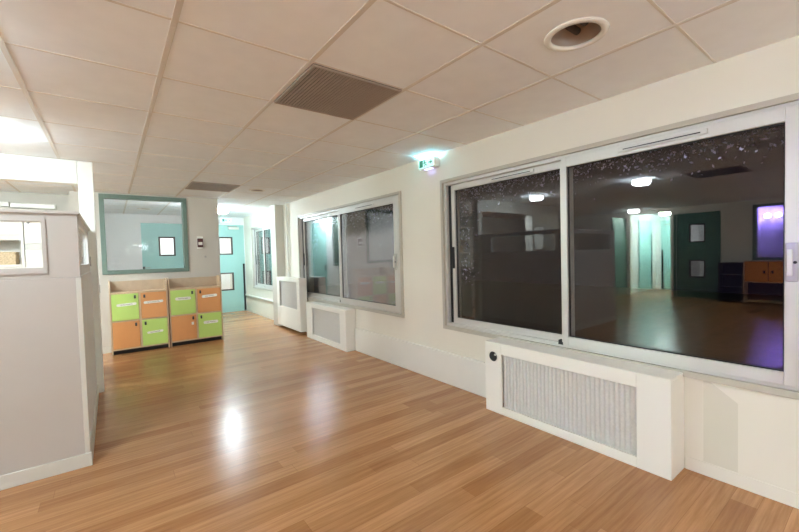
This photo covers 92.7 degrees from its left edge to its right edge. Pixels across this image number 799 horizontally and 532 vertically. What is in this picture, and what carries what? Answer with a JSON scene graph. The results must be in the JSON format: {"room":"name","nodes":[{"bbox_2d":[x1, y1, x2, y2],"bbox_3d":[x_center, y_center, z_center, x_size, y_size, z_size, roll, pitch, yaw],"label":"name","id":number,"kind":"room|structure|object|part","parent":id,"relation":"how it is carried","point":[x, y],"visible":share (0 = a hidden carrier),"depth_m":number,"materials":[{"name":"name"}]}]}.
{"room":"daycare playroom","nodes":[
{"label":"daycare playroom","id":0,"kind":"room"},
{"bbox_2d":[0,191,69,210],"bbox_3d":[-7.069,0.225,3.943,5.880,2.294,0.100,-3,2,-37],"label":"wall","id":1,"kind":"structure","parent":0,"point":[61,202],"depth_m":5.36,"materials":[{"name":"grey paint"}]},
{"bbox_2d":[0,202,9,206],"bbox_3d":[-5.649,-0.818,4.904,0.886,0.068,0.063,-3,2,-37],"label":"fluorescent light","id":2,"kind":"object","parent":1,"relation":"attached to","point":[3,204],"visible":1,"depth_m":5.13,"materials":[{"name":"white paint"}]},
{"bbox_2d":[10,203,55,209],"bbox_3d":[-5.105,-0.834,5.316,0.461,0.068,0.063,-3,2,-37],"label":"fluorescent light","id":3,"kind":"object","parent":1,"relation":"attached to","point":[12,205],"visible":1,"depth_m":5.29,"materials":[{"name":"white paint"}]},
{"bbox_2d":[0,153,77,185],"bbox_3d":[-3.808,-0.875,3.249,1.626,0.222,0.125,-3,2,-37],"label":"beam","id":4,"kind":"structure","parent":0,"point":[17,168],"depth_m":3.52,"materials":[{"name":"white paint"}]},
{"bbox_2d":[69,191,78,211],"bbox_3d":[-4.616,0.109,5.487,0.100,2.294,0.400,-3,2,-37],"label":"wall","id":5,"kind":"structure","parent":0,"point":[73,196],"depth_m":5.29,"materials":[{"name":"grey paint"}]},
{"bbox_2d":[78,192,220,351],"bbox_3d":[-3.720,0.073,5.852,1.770,2.294,0.100,-3,2,-37],"label":"wall","id":6,"kind":"structure","parent":0,"point":[202,213],"depth_m":6.09,"materials":[{"name":"grey paint"}]},
{"bbox_2d":[102,346,110,353],"bbox_3d":[-4.252,1.205,5.392,0.275,0.090,0.011,-3,2,-37],"label":"baseboard","id":7,"kind":"structure","parent":6,"relation":"attached to","point":[104,349],"depth_m":5.44,"materials":[{"name":"white wood"}]},
{"bbox_2d":[98,193,188,274],"bbox_3d":[-3.829,-0.471,5.760,1.090,1.152,0.135,-3,2,-37],"label":"window","id":8,"kind":"structure","parent":6,"relation":"in","point":[101,197],"depth_m":5.67,"materials":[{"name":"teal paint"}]},
{"bbox_2d":[197,236,202,248],"bbox_3d":[-3.213,-0.379,6.144,0.090,0.200,0.038,-3,2,-37],"label":"switch","id":9,"kind":"object","parent":6,"relation":"attached to","point":[199,238],"visible":1,"depth_m":6.13,"materials":[{"name":"white plastic"}]},
{"bbox_2d":[105,213,246,310],"bbox_3d":[-4.984,0.018,8.595,3.070,2.294,0.120,-3,2,-37],"label":"wall","id":10,"kind":"structure","parent":0,"point":[123,231],"depth_m":7.99,"materials":[{"name":"white paint"}]},
{"bbox_2d":[141,223,183,268],"bbox_3d":[-5.158,0.116,8.379,0.805,2.098,0.112,-3,2,-37],"label":"door","id":11,"kind":"structure","parent":10,"relation":"in","point":[151,233],"depth_m":8.32,"materials":[{"name":"teal paint"}]},
{"bbox_3d":[-5.138,-0.433,8.423,0.315,0.425,0.056,-3,2,-37],"label":"vision frame","id":12,"kind":"part","parent":11,"relation":"part of","materials":[{"name":"white glass"}]},
{"bbox_2d":[220,218,231,222],"bbox_3d":[-4.150,-1.089,9.100,0.260,0.110,0.059,-3,2,-37],"label":"exit sign","id":13,"kind":"object","parent":10,"relation":"attached to","point":[222,220],"visible":1,"depth_m":9.08,"materials":[{"name":"white paint"}]},
{"bbox_2d":[218,225,246,312],"bbox_3d":[-4.147,0.064,9.154,0.835,2.098,0.098,-3,2,-37],"label":"door","id":14,"kind":"structure","parent":10,"relation":"in","point":[233,263],"depth_m":9.26,"materials":[{"name":"teal paint"}]},
{"bbox_3d":[-4.180,-0.482,9.149,0.320,0.425,0.056,-3,2,-37],"label":"vision frame","id":15,"kind":"part","parent":14,"relation":"part of","materials":[{"name":"white glass"}]},
{"bbox_3d":[-4.157,0.375,9.176,0.320,0.430,0.056,-3,2,-37],"label":"vision frame","id":16,"kind":"part","parent":14,"relation":"part of","materials":[{"name":"white glass"}]},
{"bbox_2d":[160,238,229,288],"bbox_3d":[-5.977,0.005,9.838,3.150,2.294,0.100,-3,2,-37],"label":"wall","id":17,"kind":"structure","parent":0,"point":[166,244],"depth_m":10.56,"materials":[{"name":"white paint"}]},
{"bbox_2d":[0,0,798,217],"bbox_3d":[-4.947,-1.056,1.643,11.711,0.302,14.585,-3,2,-37],"label":"ceiling","id":18,"kind":"structure","parent":0,"point":[161,97],"depth_m":2.07,"materials":[{"name":"tile"}]},
{"bbox_2d":[185,181,239,191],"bbox_3d":[-2.565,-1.080,5.222,0.572,0.012,0.584,-3,2,-37],"label":"ceiling vent","id":19,"kind":"object","parent":18,"relation":"in","point":[193,185],"visible":1,"depth_m":5.19,"materials":[{"name":"grey metal"}]},
{"bbox_3d":[-2.565,-1.084,5.221,0.572,0.003,0.584,-3,2,-37],"label":"duct plate","id":20,"kind":"part","parent":19,"relation":"part of","materials":[{"name":"metal"}]},
{"bbox_2d":[218,208,228,213],"bbox_3d":[-3.513,-1.085,7.514,0.291,0.098,0.291,-3,2,-37],"label":"ceiling lamp","id":21,"kind":"object","parent":18,"relation":"attached to","point":[220,210],"visible":0.73,"depth_m":7.43,"materials":[{"name":"white paint"}]},
{"bbox_2d":[249,189,264,191],"bbox_3d":[-2.089,-1.166,5.582,0.231,0.130,0.231,-3,2,-37],"label":"recessed light","id":22,"kind":"object","parent":18,"relation":"in","point":[252,190],"visible":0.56,"depth_m":5.63,"materials":[{"name":"white paint"}]},
{"bbox_2d":[274,63,401,119],"bbox_3d":[-0.390,-1.046,2.353,0.572,0.012,0.584,-3,2,-37],"label":"ceiling vent","id":23,"kind":"object","parent":18,"relation":"in","point":[319,89],"visible":1,"depth_m":2.31,"materials":[{"name":"grey metal"}]},
{"bbox_2d":[544,17,608,51],"bbox_3d":[0.811,-1.121,1.757,0.275,0.130,0.275,-3,2,-37],"label":"recessed light","id":24,"kind":"object","parent":18,"relation":"in","point":[579,33],"visible":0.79,"depth_m":1.81,"materials":[{"name":"white paint"}]},
{"bbox_2d":[0,310,798,531],"bbox_3d":[-4.792,1.407,1.905,11.350,0.060,14.400,-3,2,-37],"label":"floor","id":25,"kind":"structure","parent":0,"point":[266,426],"depth_m":2.36,"materials":[{"name":"brown wood"}]},
{"bbox_2d":[0,222,25,267],"bbox_3d":[-5.610,0.316,4.771,1.395,1.980,0.336,-3,2,-37],"label":"bookcase","id":26,"kind":"object","parent":25,"relation":"on","point":[12,239],"visible":0.13,"depth_m":5.15,"materials":[{"name":"white paint"}]},
{"bbox_2d":[0,252,19,264],"bbox_3d":[-5.256,-0.098,5.018,0.338,0.168,0.270,-3,2,-37],"label":"wicker basket","id":27,"kind":"object","parent":26,"relation":"on","point":[6,258],"visible":0.97,"depth_m":4.98,"materials":[{"name":"beige wicker"}]},
{"bbox_3d":[-5.625,-0.351,4.746,1.335,0.075,0.326,-3,2,-37],"label":"shelf","id":28,"kind":"part","parent":26,"relation":"part of","materials":[{"name":"white wood"}]},
{"bbox_3d":[-5.615,0.019,4.758,1.335,0.030,0.326,-3,2,-37],"label":"shelf","id":29,"kind":"part","parent":26,"relation":"part of","materials":[{"name":"white paint"}]},
{"bbox_3d":[-5.066,0.288,5.183,0.030,1.980,0.336,-3,2,-37],"label":"panel","id":30,"kind":"part","parent":26,"relation":"part of","materials":[{"name":"white paint"}]},
{"bbox_2d":[24,222,41,266],"bbox_3d":[-4.818,0.276,5.353,0.558,1.980,0.366,-3,2,-37],"label":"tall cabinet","id":31,"kind":"object","parent":25,"relation":"on","point":[31,230],"visible":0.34,"depth_m":5.09,"materials":[{"name":"white paint"}]},
{"bbox_3d":[-4.750,-0.505,5.211,0.552,0.394,0.023,-3,2,-37],"label":"door","id":32,"kind":"part","parent":31,"relation":"part of","materials":[{"name":"white paint"}]},
{"bbox_3d":[-4.745,-0.265,5.220,0.556,0.078,0.018,-3,2,-37],"label":"rail","id":33,"kind":"part","parent":31,"relation":"part of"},
{"bbox_3d":[-4.723,0.492,5.243,0.552,1.430,0.023,-3,2,-37],"label":"door","id":34,"kind":"part","parent":31,"relation":"part of","materials":[{"name":"white paint"}]},
{"bbox_2d":[0,209,98,490],"bbox_3d":[-3.233,0.500,2.548,1.824,1.628,1.682,-3,2,-37],"label":"wall","id":35,"kind":"structure","parent":25,"relation":"on","point":[49,389],"depth_m":2.33,"materials":[{"name":"white paint"}]},
{"bbox_3d":[-2.766,-0.090,1.890,1.802,0.396,0.044,-3,2,-37],"label":"panel","id":36,"kind":"part","parent":35,"relation":"part of","materials":[{"name":"white paint"}]},
{"bbox_3d":[-2.743,0.715,1.914,1.802,1.213,0.050,-3,2,-37],"label":"panel","id":37,"kind":"part","parent":35,"relation":"part of","materials":[{"name":"white paint"}]},
{"bbox_3d":[-2.704,1.278,1.911,1.814,0.085,0.012,-3,2,-37],"label":"skirting","id":38,"kind":"part","parent":35,"relation":"part of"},
{"bbox_3d":[-2.529,-0.146,3.025,0.006,0.280,1.280,-3,2,-37],"label":"glass","id":39,"kind":"part","parent":35,"relation":"part of","materials":[{"name":"glass"}]},
{"bbox_3d":[-2.574,-0.137,3.080,0.044,0.390,1.620,-3,2,-37],"label":"panel","id":40,"kind":"part","parent":35,"relation":"part of","materials":[{"name":"beige paint"}]},
{"bbox_3d":[-2.549,0.668,3.107,0.050,1.219,1.620,-3,2,-37],"label":"panel","id":41,"kind":"part","parent":35,"relation":"part of","materials":[{"name":"white paint"}]},
{"bbox_2d":[77,161,103,392],"bbox_3d":[-3.084,0.123,3.809,0.117,2.292,0.125,-3,2,-37],"label":"trim","id":42,"kind":"structure","parent":35,"relation":"attached to","point":[84,169],"depth_m":3.77,"materials":[{"name":"white paint"}]},
{"bbox_3d":[-2.494,1.233,3.124,0.012,0.085,1.670,-3,2,-37],"label":"skirting","id":43,"kind":"part","parent":35,"relation":"part of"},
{"bbox_2d":[108,278,169,355],"bbox_3d":[-3.787,0.714,5.560,0.694,1.035,0.290,-3,2,-37],"label":"locker","id":44,"kind":"object","parent":25,"relation":"on","point":[139,312],"visible":1,"depth_m":5.48,"materials":[{"name":"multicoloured wood"}]},
{"bbox_3d":[-4.062,0.728,5.363,0.018,1.035,0.271,-3,2,-37],"label":"panel","id":45,"kind":"part","parent":44,"relation":"part of","materials":[{"name":"brown wood"}]},
{"bbox_3d":[-3.852,0.578,5.355,0.312,0.370,0.016,-3,2,-37],"label":"locker door","id":46,"kind":"part","parent":44,"relation":"part of","materials":[{"name":"green laminate"}]},
{"bbox_2d":[112,319,139,322],"bbox_3d":[-3.923,0.773,5.462,0.318,0.016,0.257,-3,2,-37],"label":"shelf","id":47,"kind":"object","parent":44,"relation":"attached to","point":[113,320],"depth_m":5.36,"materials":[{"name":"brown wood"}]},
{"bbox_3d":[-3.842,0.971,5.368,0.312,0.372,0.016,-3,2,-37],"label":"locker door","id":48,"kind":"part","parent":44,"relation":"part of","materials":[{"name":"orange laminate"}]},
{"bbox_2d":[110,289,165,294],"bbox_3d":[-3.798,0.371,5.551,0.658,0.022,0.259,-3,2,-37],"label":"shelf","id":49,"kind":"object","parent":44,"relation":"attached to","point":[113,291],"depth_m":5.51,"materials":[{"name":"brown wood"}]},
{"bbox_3d":[-3.871,0.690,5.670,0.658,0.960,0.012,-3,2,-37],"label":"panel","id":50,"kind":"part","parent":44,"relation":"part of","materials":[{"name":"brown wood"}]},
{"bbox_2d":[113,342,168,350],"bbox_3d":[-3.777,1.160,5.577,0.658,0.018,0.259,-3,2,-37],"label":"shelf","id":51,"kind":"object","parent":44,"relation":"attached to","point":[154,344],"depth_m":5.48,"materials":[{"name":"brown wood"}]},
{"bbox_3d":[-3.582,0.564,5.560,0.312,0.370,0.016,-3,2,-37],"label":"locker door","id":52,"kind":"part","parent":44,"relation":"part of","materials":[{"name":"orange laminate"}]},
{"bbox_2d":[142,316,166,319],"bbox_3d":[-3.653,0.759,5.667,0.318,0.016,0.257,-3,2,-37],"label":"shelf","id":53,"kind":"object","parent":44,"relation":"attached to","point":[143,317],"depth_m":5.56,"materials":[{"name":"brown wood"}]},
{"bbox_3d":[-3.571,0.957,5.573,0.312,0.372,0.016,-3,2,-37],"label":"locker door","id":54,"kind":"part","parent":44,"relation":"part of","materials":[{"name":"green laminate"}]},
{"bbox_3d":[-3.523,0.700,5.771,0.018,1.035,0.271,-3,2,-37],"label":"panel","id":55,"kind":"part","parent":44,"relation":"part of","materials":[{"name":"brown wood"}]},
{"bbox_2d":[166,275,223,346],"bbox_3d":[-3.213,0.684,6.004,0.734,1.035,0.275,-3,2,-37],"label":"locker","id":56,"kind":"object","parent":25,"relation":"on","point":[194,303],"visible":1,"depth_m":5.93,"materials":[{"name":"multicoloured wood"}]},
{"bbox_3d":[-3.504,0.699,5.795,0.018,1.035,0.256,-3,2,-37],"label":"panel","id":57,"kind":"part","parent":56,"relation":"part of","materials":[{"name":"brown wood"}]},
{"bbox_3d":[-3.291,0.548,5.799,0.332,0.370,0.016,-3,2,-37],"label":"locker door","id":58,"kind":"part","parent":56,"relation":"part of","materials":[{"name":"green laminate"}]},
{"bbox_2d":[171,313,195,316],"bbox_3d":[-3.358,0.743,5.900,0.338,0.016,0.242,-3,2,-37],"label":"shelf","id":59,"kind":"object","parent":56,"relation":"attached to","point":[172,314],"depth_m":5.80,"materials":[{"name":"brown wood"}]},
{"bbox_3d":[-3.280,0.941,5.812,0.332,0.372,0.016,-3,2,-37],"label":"locker door","id":60,"kind":"part","parent":56,"relation":"part of","materials":[{"name":"orange laminate"}]},
{"bbox_3d":[-3.293,0.661,6.108,0.698,0.960,0.012,-3,2,-37],"label":"panel","id":61,"kind":"part","parent":56,"relation":"part of","materials":[{"name":"brown wood"}]},
{"bbox_2d":[170,285,219,290],"bbox_3d":[-3.224,0.341,5.995,0.698,0.022,0.244,-3,2,-37],"label":"shelf","id":62,"kind":"object","parent":56,"relation":"attached to","point":[175,287],"depth_m":5.96,"materials":[{"name":"brown wood"}]},
{"bbox_2d":[172,335,221,342],"bbox_3d":[-3.203,1.131,6.021,0.698,0.018,0.244,-3,2,-37],"label":"shelf","id":63,"kind":"object","parent":56,"relation":"attached to","point":[203,337],"depth_m":5.92,"materials":[{"name":"brown wood"}]},
{"bbox_3d":[-3.004,0.534,6.016,0.332,0.370,0.016,-3,2,-37],"label":"locker door","id":64,"kind":"part","parent":56,"relation":"part of","materials":[{"name":"orange laminate"}]},
{"bbox_3d":[-2.994,0.926,6.029,0.332,0.372,0.016,-3,2,-37],"label":"locker door","id":65,"kind":"part","parent":56,"relation":"part of","materials":[{"name":"green laminate"}]},
{"bbox_3d":[-2.934,0.670,6.227,0.018,1.035,0.256,-3,2,-37],"label":"panel","id":66,"kind":"part","parent":56,"relation":"part of","materials":[{"name":"brown wood"}]},
{"bbox_2d":[277,276,306,331],"bbox_3d":[-1.925,0.648,6.787,0.130,0.892,1.070,-3,2,-37],"label":"radiator cover","id":67,"kind":"object","parent":25,"relation":"on","point":[291,291],"visible":0.98,"depth_m":6.61,"materials":[{"name":"white paint"}]},
{"bbox_3d":[-1.949,0.504,6.742,0.008,0.476,0.810,-3,2,-37],"label":"grille panel","id":68,"kind":"part","parent":67,"relation":"part of","materials":[{"name":"white metal"}]},
{"bbox_3d":[-1.600,0.661,6.373,0.112,0.874,0.018,-3,2,-37],"label":"panel","id":69,"kind":"part","parent":67,"relation":"part of","materials":[{"name":"white paint"}]},
{"bbox_2d":[306,301,355,351],"bbox_3d":[-1.053,0.870,5.706,0.157,0.566,1.300,-3,2,-37],"label":"radiator cover","id":70,"kind":"object","parent":25,"relation":"on","point":[329,324],"visible":0.99,"depth_m":5.51,"materials":[{"name":"white paint"}]},
{"bbox_3d":[-1.083,0.868,5.658,0.008,0.441,0.930,-3,2,-37],"label":"grille panel","id":71,"kind":"part","parent":70,"relation":"part of","materials":[{"name":"white metal"}]},
{"bbox_3d":[-1.053,0.596,5.703,0.139,0.018,1.300,-3,2,-37],"label":"panel","id":72,"kind":"part","parent":70,"relation":"part of","materials":[{"name":"white paint"}]},
{"bbox_3d":[-0.658,0.885,5.201,0.139,0.548,0.018,-3,2,-37],"label":"panel","id":73,"kind":"part","parent":70,"relation":"part of","materials":[{"name":"white paint"}]},
{"bbox_2d":[485,337,683,480],"bbox_3d":[1.192,0.904,2.699,0.212,0.572,1.315,-3,2,-37],"label":"radiator cover","id":74,"kind":"object","parent":25,"relation":"on","point":[630,413],"visible":1,"depth_m":2.47,"materials":[{"name":"white paint"}]},
{"bbox_3d":[1.128,0.921,2.657,0.008,0.436,0.991,-3,2,-37],"label":"grille panel","id":75,"kind":"part","parent":74,"relation":"part of","materials":[{"name":"white metal"}]},
{"bbox_3d":[1.194,0.626,2.697,0.189,0.018,1.315,-3,2,-37],"label":"panel","id":76,"kind":"part","parent":74,"relation":"part of","materials":[{"name":"white paint"}]},
{"bbox_3d":[1.593,0.918,2.190,0.189,0.554,0.018,-3,2,-37],"label":"panel","id":77,"kind":"part","parent":74,"relation":"part of","materials":[{"name":"white paint"}]},
{"bbox_2d":[228,35,798,493],"bbox_3d":[-0.474,0.005,5.225,0.250,2.294,14.100,-3,2,-37],"label":"wall","id":78,"kind":"structure","parent":0,"point":[749,433],"depth_m":2.55,"materials":[{"name":"beige paint"}]},
{"bbox_2d":[245,294,272,301],"bbox_3d":[-3.076,0.721,8.472,0.034,0.035,2.385,-3,2,-37],"label":"trim","id":79,"kind":"structure","parent":78,"relation":"attached to","point":[269,300],"depth_m":8.51,"materials":[{"name":"white paint"}]},
{"bbox_2d":[251,223,272,291],"bbox_3d":[-2.884,-0.185,8.259,0.173,1.410,1.650,-3,2,-37],"label":"window","id":80,"kind":"structure","parent":78,"relation":"in","point":[265,227],"depth_m":8.55,"materials":[{"name":"silver metal"}]},
{"bbox_3d":[-3.079,-0.192,8.552,0.046,1.305,0.772,-3,2,-37],"label":"sash","id":81,"kind":"part","parent":80,"relation":"part of","materials":[{"name":"silver metal"}]},
{"bbox_3d":[-2.678,-0.183,7.933,0.046,1.305,0.782,-3,2,-37],"label":"sash","id":82,"kind":"part","parent":80,"relation":"part of","materials":[{"name":"silver metal"}]},
{"bbox_2d":[270,205,284,325],"bbox_3d":[-2.335,-0.011,7.341,0.159,2.292,0.280,-3,2,-37],"label":"trim","id":83,"kind":"structure","parent":78,"relation":"attached to","point":[276,211],"depth_m":7.24,"materials":[{"name":"grey paint"}]},
{"bbox_2d":[285,203,289,276],"bbox_3d":[-2.057,-0.009,7.049,0.044,2.290,0.044,-3,2,-37],"label":"trim","id":84,"kind":"structure","parent":78,"relation":"attached to","point":[286,209],"depth_m":7.02,"materials":[{"name":"white paint"}]},
{"bbox_2d":[297,191,404,317],"bbox_3d":[-0.824,-0.143,5.542,0.173,1.440,2.970,-3,2,-37],"label":"window","id":85,"kind":"structure","parent":78,"relation":"in","point":[394,199],"depth_m":5.23,"materials":[{"name":"silver metal"}]},
{"bbox_3d":[-1.218,-0.153,6.098,0.046,1.335,1.432,-3,2,-37],"label":"sash","id":86,"kind":"part","parent":85,"relation":"part of","materials":[{"name":"clear glass"}]},
{"bbox_2d":[354,203,373,208],"bbox_3d":[-0.460,-0.767,4.914,0.014,0.028,0.460,-3,2,-37],"label":"vent","id":87,"kind":"object","parent":85,"relation":"attached to","point":[365,205],"depth_m":4.90,"materials":[{"name":"grey metal"}]},
{"bbox_3d":[-0.418,-0.138,4.953,0.046,1.335,1.442,-3,2,-37],"label":"sash","id":88,"kind":"part","parent":85,"relation":"part of","materials":[{"name":"glass"}]},
{"bbox_3d":[-0.048,-0.048,4.421,0.012,0.190,0.044,-3,2,-37],"label":"pull plate","id":89,"kind":"part","parent":85,"relation":"part of","materials":[{"name":"metal"}]},
{"bbox_2d":[355,327,485,397],"bbox_3d":[0.136,1.011,4.256,0.029,0.315,2.430,-3,2,-37],"label":"trim","id":90,"kind":"structure","parent":78,"relation":"attached to","point":[462,372],"depth_m":4.02,"materials":[{"name":"white paint"}]},
{"bbox_2d":[418,156,439,170],"bbox_3d":[0.295,-1.038,3.863,0.080,0.112,0.250,-3,2,-37],"label":"exit sign","id":91,"kind":"object","parent":78,"relation":"attached to","point":[431,162],"visible":1,"depth_m":3.81,"materials":[{"name":"green plastic"}]},
{"bbox_2d":[440,93,798,399],"bbox_3d":[1.247,-0.100,2.811,0.173,1.472,2.575,-3,2,-37],"label":"window","id":92,"kind":"structure","parent":78,"relation":"in","point":[784,382],"depth_m":2.35,"materials":[{"name":"silver metal"}]},
{"bbox_3d":[0.530,-0.082,3.743,0.015,0.210,0.023,-3,2,-37],"label":"finger pull","id":93,"kind":"part","parent":92,"relation":"part of","materials":[{"name":"black rubber"}]},
{"bbox_2d":[489,169,533,181],"bbox_3d":[0.925,-0.754,3.177,0.014,0.028,0.440,-3,2,-37],"label":"vent","id":94,"kind":"object","parent":92,"relation":"attached to","point":[512,174],"depth_m":3.17,"materials":[{"name":"grey metal"}]},
{"bbox_3d":[0.908,-0.109,3.294,0.046,1.367,1.219,-3,2,-37],"label":"sash","id":95,"kind":"part","parent":92,"relation":"part of","materials":[{"name":"glass"}]},
{"bbox_2d":[618,128,707,151],"bbox_3d":[1.546,-0.741,2.268,0.014,0.028,0.460,-3,2,-37],"label":"vent","id":96,"kind":"object","parent":92,"relation":"attached to","point":[684,136],"depth_m":2.24,"materials":[{"name":"grey metal"}]},
{"bbox_3d":[1.588,-0.096,2.307,0.046,1.367,1.260,-3,2,-37],"label":"sash","id":97,"kind":"part","parent":92,"relation":"part of","materials":[{"name":"silver metal"}]},
{"bbox_3d":[1.903,-0.018,1.848,0.012,0.190,0.044,-3,2,-37],"label":"pull plate","id":98,"kind":"part","parent":92,"relation":"part of","materials":[{"name":"metal"}]},
{"bbox_2d":[685,456,798,508],"bbox_3d":[2.698,1.170,0.904,0.005,0.075,3.360,-3,2,-37],"label":"baseboard","id":99,"kind":"structure","parent":78,"relation":"attached to","point":[758,487],"depth_m":2.03,"materials":[{"name":"beige paint"}]},
{"bbox_2d":[314,279,782,368],"bbox_3d":[4.372,1.012,8.346,11.049,0.060,24.000,-3,2,-37],"label":"ground","id":100,"kind":"structure","parent":0,"point":[735,327],"depth_m":7.89,"materials":[{"name":"brown wood"}]}
]}

